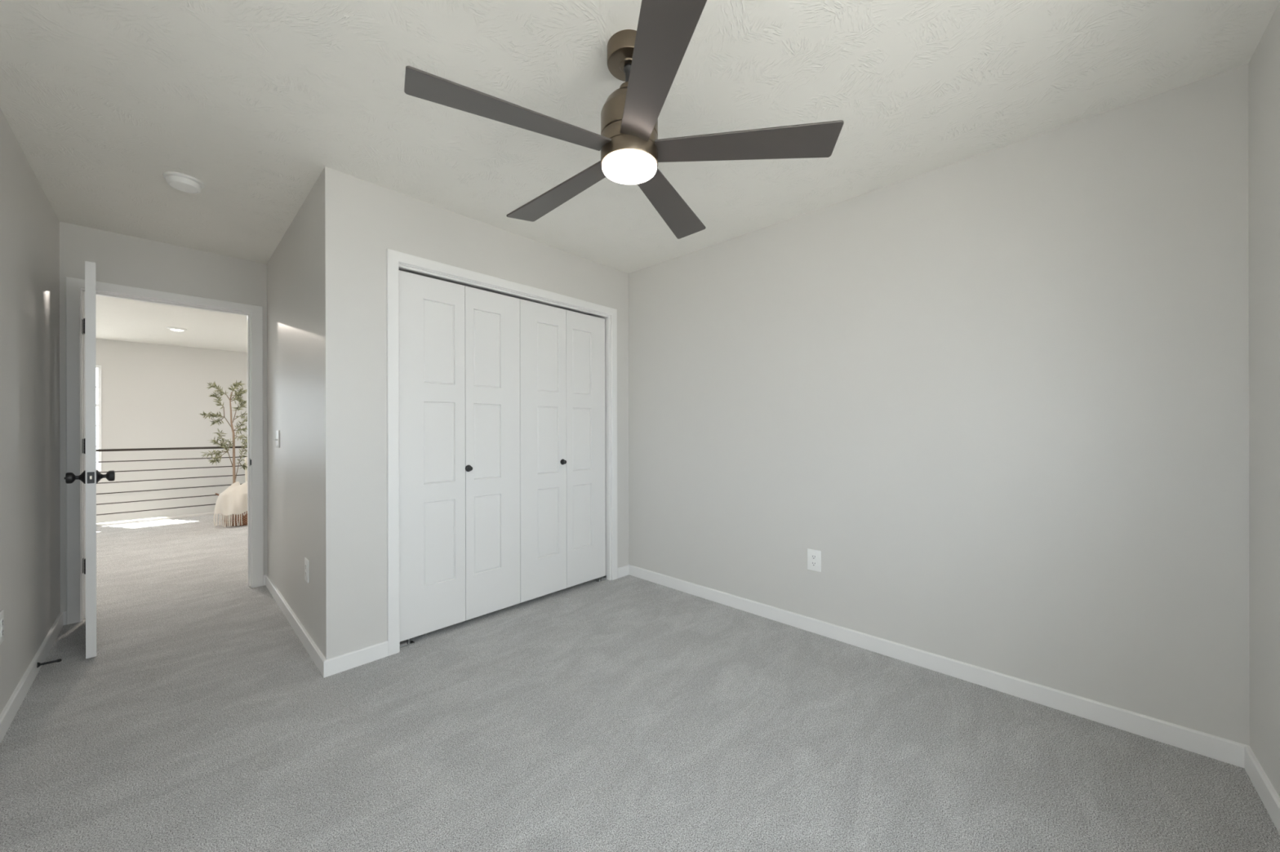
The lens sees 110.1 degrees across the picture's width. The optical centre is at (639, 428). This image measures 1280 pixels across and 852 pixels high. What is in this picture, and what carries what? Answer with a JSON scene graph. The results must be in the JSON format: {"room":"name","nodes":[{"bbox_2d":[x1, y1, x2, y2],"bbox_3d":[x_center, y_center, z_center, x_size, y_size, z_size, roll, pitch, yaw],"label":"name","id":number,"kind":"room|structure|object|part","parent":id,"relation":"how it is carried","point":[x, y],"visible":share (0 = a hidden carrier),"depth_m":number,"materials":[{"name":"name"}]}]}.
{"room":"empty bedroom","nodes":[
{"label":"empty bedroom","id":0,"kind":"room"},
{"bbox_2d":[0,108,60,714],"bbox_3d":[-1.735,-0.036,0.944,4.990,2.440,0.120,0,0,43],"label":"wall","id":1,"kind":"structure","parent":0,"point":[30,510],"depth_m":2.07,"materials":[{"name":"white paint"}]},
{"bbox_2d":[0,609,4,644],"bbox_3d":[-2.469,0.769,1.728,0.080,0.122,0.008,0,0,43],"label":"wall outlet","id":2,"kind":"object","parent":1,"relation":"attached to","point":[2,612],"visible":1,"depth_m":1.73,"materials":[{"name":"white plastic"}]},
{"bbox_2d":[0,628,4,636],"bbox_3d":[-2.467,0.788,1.730,0.034,0.028,0.004,0,0,43],"label":"receptacle","id":3,"kind":"object","parent":2,"relation":"attached to","point":[2,629],"depth_m":1.73,"materials":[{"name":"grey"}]},
{"bbox_2d":[0,617,4,626],"bbox_3d":[-2.467,0.749,1.730,0.034,0.028,0.004,0,0,43],"label":"receptacle","id":4,"kind":"object","parent":2,"relation":"attached to","point":[2,619],"depth_m":1.73,"materials":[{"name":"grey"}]},
{"bbox_2d":[0,612,63,743],"bbox_3d":[-1.731,1.145,1.034,4.870,0.078,0.013,0,0,43],"label":"baseboard","id":5,"kind":"structure","parent":1,"relation":"attached to","point":[12,706],"depth_m":2.02,"materials":[{"name":"white paint"}]},
{"bbox_2d":[36,658,62,667],"bbox_3d":[-2.893,1.143,2.191,0.025,0.030,0.077,0,0,26],"label":"door stop","id":6,"kind":"object","parent":1,"relation":"attached to","point":[38,664],"visible":0.99,"depth_m":2.19,"materials":[{"name":"grey metal"}]},
{"bbox_2d":[59,222,267,612],"bbox_3d":[-3.394,-0.033,2.905,0.115,2.440,5.600,0,0,43],"label":"wall","id":7,"kind":"structure","parent":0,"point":[122,260],"depth_m":2.96,"materials":[{"name":"white paint"}]},
{"bbox_2d":[64,261,115,658],"bbox_3d":[-3.132,0.160,2.550,0.827,2.030,0.167,0,0,39],"label":"door","id":8,"kind":"structure","parent":7,"relation":"in","point":[91,477],"depth_m":2.30,"materials":[{"name":"white paint"}]},
{"bbox_3d":[-2.898,0.251,2.295,0.069,0.069,0.068,0,0,39],"label":"knob","id":9,"kind":"part","parent":8,"relation":"part of","materials":[{"name":"grey metal"}]},
{"bbox_3d":[-2.817,0.251,2.295,0.002,0.058,0.024,0,0,39],"label":"latch plate","id":10,"kind":"part","parent":8,"relation":"part of","materials":[{"name":"grey metal"}]},
{"bbox_3d":[-2.834,0.251,2.373,0.069,0.069,0.064,0,0,39],"label":"knob","id":11,"kind":"part","parent":8,"relation":"part of","materials":[{"name":"grey metal"}]},
{"bbox_2d":[62,574,266,625],"bbox_3d":[-3.165,1.148,3.051,0.013,0.078,0.969,0,0,43],"label":"baseboard","id":12,"kind":"structure","parent":7,"relation":"attached to","point":[64,612],"depth_m":2.71,"materials":[{"name":"white paint"}]},
{"bbox_2d":[66,276,263,624],"bbox_3d":[-3.215,0.132,3.096,0.146,2.110,0.920,0,0,43],"label":"door frame","id":13,"kind":"structure","parent":7,"relation":"attached to","point":[73,286],"depth_m":2.81,"materials":[{"name":"white paint"}]},
{"bbox_2d":[95,338,247,523],"bbox_3d":[-7.230,1.325,6.540,0.120,5.140,5.840,0,0,43],"label":"wall","id":14,"kind":"structure","parent":0,"point":[153,395],"depth_m":6.64,"materials":[{"name":"white paint"}]},
{"bbox_2d":[96,364,102,471],"bbox_3d":[-7.722,-0.144,5.991,0.104,1.468,0.662,0,0,43],"label":"window","id":15,"kind":"structure","parent":14,"relation":"in","point":[99,366],"depth_m":6.22,"materials":[{"name":"white paint"}]},
{"bbox_2d":[266,175,320,650],"bbox_3d":[-2.175,-0.035,2.857,1.722,2.440,0.115,0,0,43],"label":"wall","id":16,"kind":"structure","parent":0,"point":[293,268],"depth_m":2.63,"materials":[{"name":"white paint"}]},
{"bbox_2d":[274,430,279,448],"bbox_3d":[-2.482,0.070,3.058,0.116,0.118,0.016,0,0,43],"label":"light switch","id":17,"kind":"object","parent":16,"relation":"attached to","point":[277,432],"visible":1,"depth_m":3.04,"materials":[{"name":"white plastic"}]},
{"bbox_2d":[265,574,325,677],"bbox_3d":[-2.170,1.146,2.766,1.850,0.078,0.013,0,0,43],"label":"baseboard","id":18,"kind":"structure","parent":16,"relation":"attached to","point":[308,642],"depth_m":2.55,"materials":[{"name":"white paint"}]},
{"bbox_2d":[304,557,308,582],"bbox_3d":[-1.810,0.767,2.428,0.080,0.122,0.008,0,0,43],"label":"wall outlet","id":19,"kind":"object","parent":16,"relation":"attached to","point":[306,561],"visible":1,"depth_m":2.42,"materials":[{"name":"white plastic"}]},
{"bbox_2d":[320,166,628,659],"bbox_3d":[-0.841,-0.038,2.929,0.115,2.440,2.054,0,0,43],"label":"wall","id":20,"kind":"structure","parent":0,"point":[360,219],"depth_m":2.28,"materials":[{"name":"white paint"}]},
{"bbox_2d":[400,639,414,648],"bbox_3d":[-1.286,1.167,2.449,0.034,0.031,0.088,0,0,43],"label":"pivot bracket","id":21,"kind":"object","parent":20,"relation":"attached to","point":[409,642],"visible":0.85,"depth_m":2.45,"materials":[{"name":"silver metal"}]},
{"bbox_2d":[399,270,519,641],"bbox_3d":[-1.045,0.147,2.679,0.069,2.005,0.741,0,0,43],"label":"door","id":22,"kind":"structure","parent":20,"relation":"in","point":[460,344],"depth_m":2.63,"materials":[{"name":"white paint"}]},
{"bbox_3d":[-1.020,0.238,2.680,0.035,0.041,0.041,0,0,43],"label":"knob","id":23,"kind":"part","parent":22,"relation":"part of","materials":[{"name":"grey metal"}]},
{"bbox_2d":[324,564,628,677],"bbox_3d":[-0.797,1.143,2.880,0.013,0.078,2.067,0,0,43],"label":"baseboard","id":24,"kind":"structure","parent":20,"relation":"attached to","point":[348,660],"depth_m":2.23,"materials":[{"name":"white paint"}]},
{"bbox_2d":[386,248,617,656],"bbox_3d":[-0.792,0.121,2.970,0.129,2.122,1.650,0,0,43],"label":"door frame","id":25,"kind":"structure","parent":20,"relation":"attached to","point":[393,258],"depth_m":2.48,"materials":[{"name":"white paint"}]},
{"bbox_2d":[399,264,608,317],"bbox_3d":[-0.787,-0.874,2.956,0.052,0.012,1.517,0,0,43],"label":"closet track","id":26,"kind":"object","parent":20,"relation":"attached to","point":[402,267],"visible":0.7,"depth_m":2.80,"materials":[{"name":"white metal"}]},
{"bbox_2d":[520,298,605,602],"bbox_3d":[-0.530,0.146,3.223,0.069,2.005,0.750,0,0,43],"label":"door","id":27,"kind":"structure","parent":20,"relation":"in","point":[562,351],"depth_m":3.18,"materials":[{"name":"white paint"}]},
{"bbox_3d":[-0.541,0.237,3.187,0.035,0.041,0.041,0,0,43],"label":"knob","id":28,"kind":"part","parent":27,"relation":"part of","materials":[{"name":"grey metal"}]},
{"bbox_2d":[595,575,606,582],"bbox_3d":[-0.303,1.165,3.486,0.034,0.031,0.088,0,0,43],"label":"pivot bracket","id":29,"kind":"object","parent":20,"relation":"attached to","point":[604,578],"visible":0.99,"depth_m":3.48,"materials":[{"name":"silver metal"}]},
{"bbox_2d":[0,514,1279,851],"bbox_3d":[-3.055,1.312,2.586,9.168,0.250,5.840,0,0,43],"label":"floor","id":30,"kind":"structure","parent":0,"point":[627,713],"depth_m":1.66,"materials":[{"name":"grey carpet"}]},
{"bbox_2d":[215,493,247,526],"bbox_3d":[-4.984,0.986,5.631,0.431,0.408,0.431,0,0,-5],"label":"wicker basket","id":31,"kind":"object","parent":30,"relation":"on","point":[244,518],"visible":0.14,"depth_m":5.46,"materials":[{"name":"brown wicker"}]},
{"bbox_2d":[200,380,247,484],"bbox_3d":[-5.128,0.107,5.550,0.298,1.452,0.509,0,0,43],"label":"tree","id":32,"kind":"object","parent":31,"relation":"on","point":[241,392],"visible":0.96,"depth_m":5.59,"materials":[{"name":"green plant"}]},
{"bbox_2d":[213,481,247,527],"bbox_3d":[-4.895,0.920,5.500,0.272,0.523,0.502,0,0,43],"label":"throw blanket","id":33,"kind":"object","parent":31,"relation":"on","point":[233,500],"visible":0.6,"depth_m":5.38,"materials":[{"name":"white fabric"}]},
{"bbox_2d":[244,457,247,482],"bbox_3d":[-5.177,0.792,6.303,0.614,0.796,0.540,0,0,43],"label":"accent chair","id":34,"kind":"object","parent":30,"relation":"on","point":[246,458],"visible":0.05,"depth_m":6.25,"materials":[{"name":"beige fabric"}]},
{"bbox_2d":[0,0,1279,352],"bbox_3d":[-3.505,-1.333,3.007,10.394,0.160,5.840,0,0,43],"label":"ceiling","id":35,"kind":"structure","parent":0,"point":[251,100],"depth_m":1.70,"materials":[{"name":"white paint"}]},
{"bbox_2d":[166,327,186,331],"bbox_3d":[-5.764,-1.233,5.571,0.180,0.030,0.180,0,0,43],"label":"recessed light","id":36,"kind":"object","parent":35,"relation":"in","point":[175,329],"visible":1,"depth_m":5.53,"materials":[{"name":"white plastic"}]},
{"bbox_2d":[162,171,204,193],"bbox_3d":[-2.298,-1.233,2.255,0.148,0.044,0.148,0,0,43],"label":"smoke detector","id":37,"kind":"object","parent":35,"relation":"attached to","point":[184,183],"visible":1,"depth_m":2.22,"materials":[{"name":"white plastic"}]},
{"bbox_2d":[404,0,844,239],"bbox_3d":[-0.068,-1.053,1.514,1.235,0.413,1.293,0,0,43],"label":"ceiling fan","id":38,"kind":"object","parent":35,"relation":"hanging from","point":[648,59],"visible":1,"depth_m":1.40,"materials":[{"name":"brown wood"}]},
{"bbox_3d":[-0.361,-0.910,1.303,0.572,0.006,0.140,-1,11,-29],"label":"blade","id":39,"kind":"part","parent":38,"relation":"part of","materials":[{"name":"grey laminate"}]},
{"bbox_3d":[-0.309,-0.910,1.739,0.572,0.006,0.140,-1,10,43],"label":"blade","id":40,"kind":"part","parent":38,"relation":"part of","materials":[{"name":"grey laminate"}]},
{"bbox_3d":[-0.035,-0.859,1.485,0.182,0.024,0.182,0,0,43],"label":"lamp glass","id":41,"kind":"part","parent":38,"relation":"part of","materials":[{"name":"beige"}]},
{"bbox_3d":[0.038,-0.911,1.118,0.140,0.006,0.572,10,-1,-11],"label":"blade","id":42,"kind":"part","parent":38,"relation":"part of","materials":[{"name":"grey laminate"}]},
{"bbox_3d":[0.122,-0.911,1.825,0.140,0.006,0.572,-11,-5,24],"label":"blade","id":43,"kind":"part","parent":38,"relation":"part of","materials":[{"name":"grey laminate"}]},
{"bbox_3d":[0.336,-0.912,1.441,0.572,0.006,0.140,0,-10,7],"label":"blade","id":44,"kind":"part","parent":38,"relation":"part of","materials":[{"name":"grey laminate"}]},
{"bbox_2d":[628,63,1249,746],"bbox_3d":[-1.490,1.313,5.043,10.274,5.140,0.120,0,0,43],"label":"wall","id":45,"kind":"structure","parent":0,"point":[1001,395],"depth_m":2.02,"materials":[{"name":"white paint"}]},
{"bbox_2d":[807,548,821,572],"bbox_3d":[1.007,0.761,2.589,0.080,0.122,0.008,0,0,43],"label":"wall outlet","id":46,"kind":"object","parent":45,"relation":"attached to","point":[814,557],"visible":1,"depth_m":2.58,"materials":[{"name":"white plastic"}]},
{"bbox_2d":[810,561,817,566],"bbox_3d":[1.006,0.781,2.588,0.034,0.028,0.004,0,0,43],"label":"receptacle","id":47,"kind":"object","parent":46,"relation":"attached to","point":[812,563],"depth_m":2.59,"materials":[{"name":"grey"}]},
{"bbox_2d":[810,554,817,559],"bbox_3d":[1.006,0.742,2.588,0.034,0.028,0.004,0,0,43],"label":"receptacle","id":48,"kind":"object","parent":46,"relation":"attached to","point":[813,557],"depth_m":2.59,"materials":[{"name":"grey plastic"}]},
{"bbox_2d":[628,564,1248,768],"bbox_3d":[1.006,1.139,2.588,3.033,0.078,0.013,0,0,43],"label":"baseboard","id":49,"kind":"structure","parent":45,"relation":"attached to","point":[1217,748],"depth_m":2.02,"materials":[{"name":"white paint"}]},
{"bbox_2d":[1248,2,1279,797],"bbox_3d":[1.113,-0.042,0.411,0.120,2.440,3.023,0,0,43],"label":"wall","id":50,"kind":"structure","parent":0,"point":[1264,66],"depth_m":1.42,"materials":[{"name":"white paint"}]},
{"bbox_2d":[1244,746,1279,834],"bbox_3d":[1.067,1.139,0.457,0.013,0.078,3.023,0,0,43],"label":"baseboard","id":51,"kind":"structure","parent":50,"relation":"attached to","point":[1268,794],"depth_m":1.41,"materials":[{"name":"white paint"}]},
{"bbox_3d":[-6.417,2.544,5.773,0.100,2.698,5.600,0,0,43],"label":"wall","id":52,"kind":"structure","parent":0,"visible":0},
{"bbox_2d":[96,511,213,526],"bbox_3d":[-6.421,1.182,5.774,0.112,0.026,5.600,0,0,43],"label":"trim","id":53,"kind":"structure","parent":52,"relation":"on","point":[210,513],"depth_m":5.82,"materials":[{"name":"white paint"}]},
{"bbox_2d":[96,446,247,515],"bbox_3d":[-6.417,0.711,5.769,0.080,0.916,5.580,0,0,43],"label":"railing","id":54,"kind":"object","parent":53,"relation":"on","point":[209,447],"visible":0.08,"depth_m":5.88,"materials":[{"name":"brown metal"}]},
{"bbox_3d":[-6.418,0.267,5.769,0.042,0.028,5.580,0,0,43],"label":"handrail","id":55,"kind":"part","parent":54,"relation":"part of","materials":[{"name":"brown metal"}]}
]}

